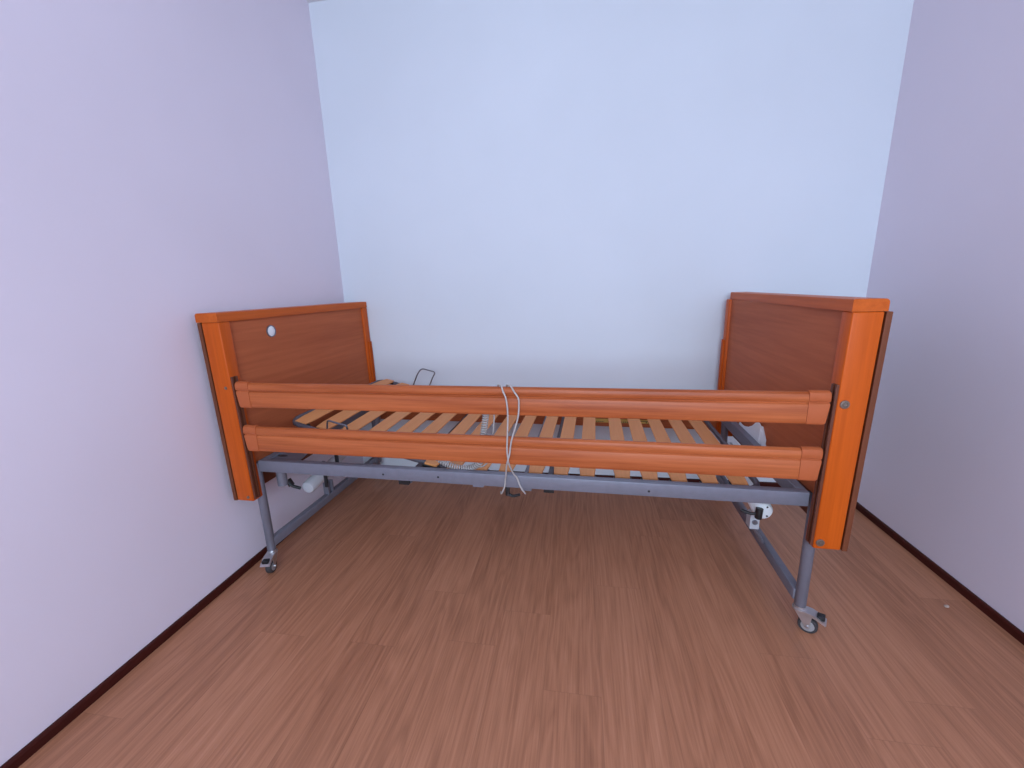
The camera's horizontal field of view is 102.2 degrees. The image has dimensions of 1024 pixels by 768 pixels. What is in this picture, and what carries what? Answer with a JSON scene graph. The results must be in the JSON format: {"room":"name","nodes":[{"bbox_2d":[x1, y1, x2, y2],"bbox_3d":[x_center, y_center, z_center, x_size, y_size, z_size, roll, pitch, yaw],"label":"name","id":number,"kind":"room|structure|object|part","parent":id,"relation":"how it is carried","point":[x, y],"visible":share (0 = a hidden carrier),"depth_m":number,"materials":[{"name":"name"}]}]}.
{"room":"care facility","nodes":[
{"label":"care facility","id":0,"kind":"room"},
{"bbox_2d":[0,0,363,765],"bbox_3d":[-1.451,-0.163,0.178,0.100,2.620,4.752,0,13,9],"label":"wall","id":1,"kind":"structure","parent":0,"point":[164,163],"depth_m":1.31,"materials":[{"name":"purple paint"}]},
{"bbox_2d":[0,524,301,767],"bbox_3d":[-1.348,1.086,0.513,0.012,0.030,4.652,0,13,9],"label":"baseboard","id":2,"kind":"structure","parent":1,"relation":"attached to","point":[39,741],"depth_m":1.28,"materials":[{"name":"brown wood"}]},
{"bbox_2d":[306,0,323,2],"bbox_3d":[-0.049,-1.477,-0.319,3.009,0.080,4.852,0,13,9],"label":"ceiling","id":3,"kind":"structure","parent":0,"point":[308,1],"depth_m":2.14,"materials":[{"name":"paint"}]},
{"bbox_2d":[18,478,1023,767],"bbox_3d":[0.033,1.150,0.297,3.009,0.080,4.852,0,13,9],"label":"floor","id":4,"kind":"structure","parent":0,"point":[416,624],"depth_m":1.31,"materials":[{"name":"laminate"}]},
{"bbox_2d":[195,292,892,633],"bbox_3d":[0.035,0.172,1.907,2.205,1.090,1.072,1,13,11],"label":"bed","id":5,"kind":"object","parent":4,"relation":"on","point":[799,377],"visible":1,"depth_m":1.45,"materials":[{"name":"orange wood"}]},
{"bbox_3d":[-1.077,0.118,1.601,0.081,0.710,0.050,1,13,11],"label":"post","id":6,"kind":"part","parent":5,"relation":"part of","materials":[{"name":"orange wood"}]},
{"bbox_3d":[-1.036,0.005,2.081,0.021,0.711,1.034,1,13,11],"label":"headboard","id":7,"kind":"part","parent":5,"relation":"part of","materials":[{"name":"orange wood"}]},
{"bbox_3d":[-1.033,0.512,1.722,0.034,0.400,0.034,1,13,11],"label":"leg","id":8,"kind":"part","parent":5,"relation":"part of","materials":[{"name":"silver metal"}]},
{"bbox_3d":[-1.012,-0.358,1.988,0.094,0.033,1.037,1,13,11],"label":"cap rail","id":9,"kind":"part","parent":5,"relation":"part of","materials":[{"name":"orange wood"}]},
{"bbox_2d":[276,473,287,486],"bbox_3d":[-0.973,0.382,1.744,0.039,0.092,0.039,1,13,11],"label":"socket","id":10,"kind":"object","parent":5,"relation":"attached to","point":[282,480],"depth_m":1.73,"materials":[{"name":"plastic"}]},
{"bbox_3d":[-0.909,0.300,1.713,0.125,0.006,0.106,1,13,11],"label":"corner plate","id":11,"kind":"part","parent":5,"relation":"part of","materials":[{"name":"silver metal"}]},
{"bbox_3d":[-0.996,-0.066,2.056,0.069,0.566,0.939,1,13,11],"label":"panel","id":12,"kind":"part","parent":5,"relation":"part of","materials":[{"name":"brown wood"}]},
{"bbox_3d":[-0.880,0.388,2.084,0.060,0.097,0.505,0,13,8],"label":"height motor","id":13,"kind":"part","parent":5,"relation":"part of","materials":[{"name":"grey plastic"}]},
{"bbox_3d":[-0.898,-0.109,2.542,0.081,0.710,0.050,1,13,11],"label":"post","id":14,"kind":"part","parent":5,"relation":"part of","materials":[{"name":"orange wood"}]},
{"bbox_3d":[-0.507,0.154,2.026,0.702,0.191,0.803,1,13,11],"label":"backrest frame","id":15,"kind":"part","parent":5,"relation":"part of","materials":[{"name":"grey paint"}]},
{"bbox_3d":[-0.552,0.309,1.640,0.053,0.076,0.024,1,13,11],"label":"lift lever","id":16,"kind":"part","parent":5,"relation":"part of","materials":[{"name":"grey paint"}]},
{"bbox_2d":[436,384,525,493],"bbox_3d":[-0.144,0.190,1.471,0.403,0.413,0.080,4,15,24],"label":"cable","id":17,"kind":"object","parent":5,"relation":"on","point":[483,431],"visible":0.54,"depth_m":1.44,"materials":[{"name":"grey plastic"}]},
{"bbox_3d":[-0.088,0.173,1.470,0.125,0.288,0.023,8,16,36],"label":"cord","id":18,"kind":"part","parent":17,"relation":"part of","materials":[{"name":"grey plastic"}]},
{"bbox_3d":[-0.016,0.202,1.402,0.040,0.413,0.109,-11,16,-34],"label":"cord","id":19,"kind":"part","parent":17,"relation":"part of","materials":[{"name":"grey plastic"}]},
{"bbox_3d":[-0.008,0.199,1.406,0.098,0.409,0.066,1,13,11],"label":"cord","id":20,"kind":"part","parent":17,"relation":"part of","materials":[{"name":"grey plastic"}]},
{"bbox_3d":[-0.059,0.223,1.414,1.862,0.098,0.026,1,13,11],"label":"rail","id":21,"kind":"part","parent":5,"relation":"part of","materials":[{"name":"brown wood"}]},
{"bbox_3d":[-0.064,0.054,1.374,1.862,0.095,0.026,1,13,11],"label":"rail","id":22,"kind":"part","parent":5,"relation":"part of","materials":[{"name":"brown wood"}]},
{"bbox_3d":[-0.046,0.340,1.480,1.970,0.047,0.030,1,13,11],"label":"frame rail","id":23,"kind":"part","parent":5,"relation":"part of","materials":[{"name":"silver metal"}]},
{"bbox_3d":[0.138,0.185,2.415,1.862,0.096,0.026,1,13,11],"label":"rail","id":24,"kind":"part","parent":5,"relation":"part of","materials":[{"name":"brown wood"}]},
{"bbox_3d":[1.129,0.331,2.209,0.034,0.400,0.034,1,13,11],"label":"leg","id":25,"kind":"part","parent":5,"relation":"part of","materials":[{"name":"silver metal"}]},
{"bbox_3d":[1.130,-0.075,2.146,0.075,0.717,0.050,1,13,11],"label":"post","id":26,"kind":"part","parent":5,"relation":"part of","materials":[{"name":"orange wood"}]},
{"bbox_3d":[0.669,0.257,1.803,0.510,0.021,0.828,1,13,11],"label":"legrest frame","id":27,"kind":"part","parent":5,"relation":"part of","materials":[{"name":"grey paint"}]},
{"bbox_3d":[0.975,0.387,1.742,0.068,0.106,0.525,2,14,14],"label":"height motor","id":28,"kind":"part","parent":5,"relation":"part of","materials":[{"name":"white plastic"}]},
{"bbox_3d":[1.026,0.195,1.756,0.018,0.112,0.301,1,13,11],"label":"hook plate","id":29,"kind":"part","parent":5,"relation":"part of","materials":[{"name":"white plastic"}]},
{"bbox_3d":[0.952,0.581,1.604,0.081,0.103,0.024,-9,15,-27],"label":"clevis arm","id":30,"kind":"part","parent":5,"relation":"part of","materials":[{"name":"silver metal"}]},
{"bbox_3d":[1.049,-0.036,1.656,0.070,0.566,0.939,1,13,10],"label":"panel","id":31,"kind":"part","parent":5,"relation":"part of","materials":[{"name":"brown wood"}]},
{"bbox_3d":[0.954,0.542,1.333,0.034,0.400,0.034,1,13,11],"label":"leg","id":32,"kind":"part","parent":5,"relation":"part of","materials":[{"name":"silver metal"}]},
{"bbox_3d":[1.047,-0.327,1.585,0.085,0.033,1.036,1,13,11],"label":"cap rail","id":33,"kind":"part","parent":5,"relation":"part of","materials":[{"name":"orange wood"}]},
{"bbox_3d":[1.090,0.040,1.666,0.024,0.718,1.034,1,13,10],"label":"footboard","id":34,"kind":"part","parent":5,"relation":"part of","materials":[{"name":"orange wood"}]},
{"bbox_3d":[0.959,0.151,1.203,0.084,0.717,0.050,1,13,11],"label":"post","id":35,"kind":"part","parent":5,"relation":"part of","materials":[{"name":"orange wood"}]},
{"bbox_2d":[308,0,913,481],"bbox_3d":[0.373,-0.710,2.270,3.009,2.620,0.100,0,13,9],"label":"wall","id":36,"kind":"structure","parent":0,"point":[525,193],"depth_m":2.12,"materials":[{"name":"paint"}]},
{"bbox_2d":[470,469,780,486],"bbox_3d":[0.403,0.563,2.512,2.785,0.030,0.012,0,13,9],"label":"baseboard","id":37,"kind":"structure","parent":36,"relation":"attached to","point":[768,484],"depth_m":2.42,"materials":[{"name":"brown wood"}]},
{"bbox_2d":[857,0,1023,631],"bbox_3d":[1.419,-0.141,-0.296,0.100,2.620,4.752,0,13,9],"label":"wall","id":38,"kind":"structure","parent":0,"point":[943,468],"depth_m":1.55,"materials":[{"name":"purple paint"}]},
{"bbox_2d":[856,502,1023,644],"bbox_3d":[1.411,1.107,0.057,0.012,0.030,4.652,0,13,9],"label":"baseboard","id":39,"kind":"structure","parent":38,"relation":"attached to","point":[969,595],"depth_m":1.56,"materials":[{"name":"brown wood"}]}
]}

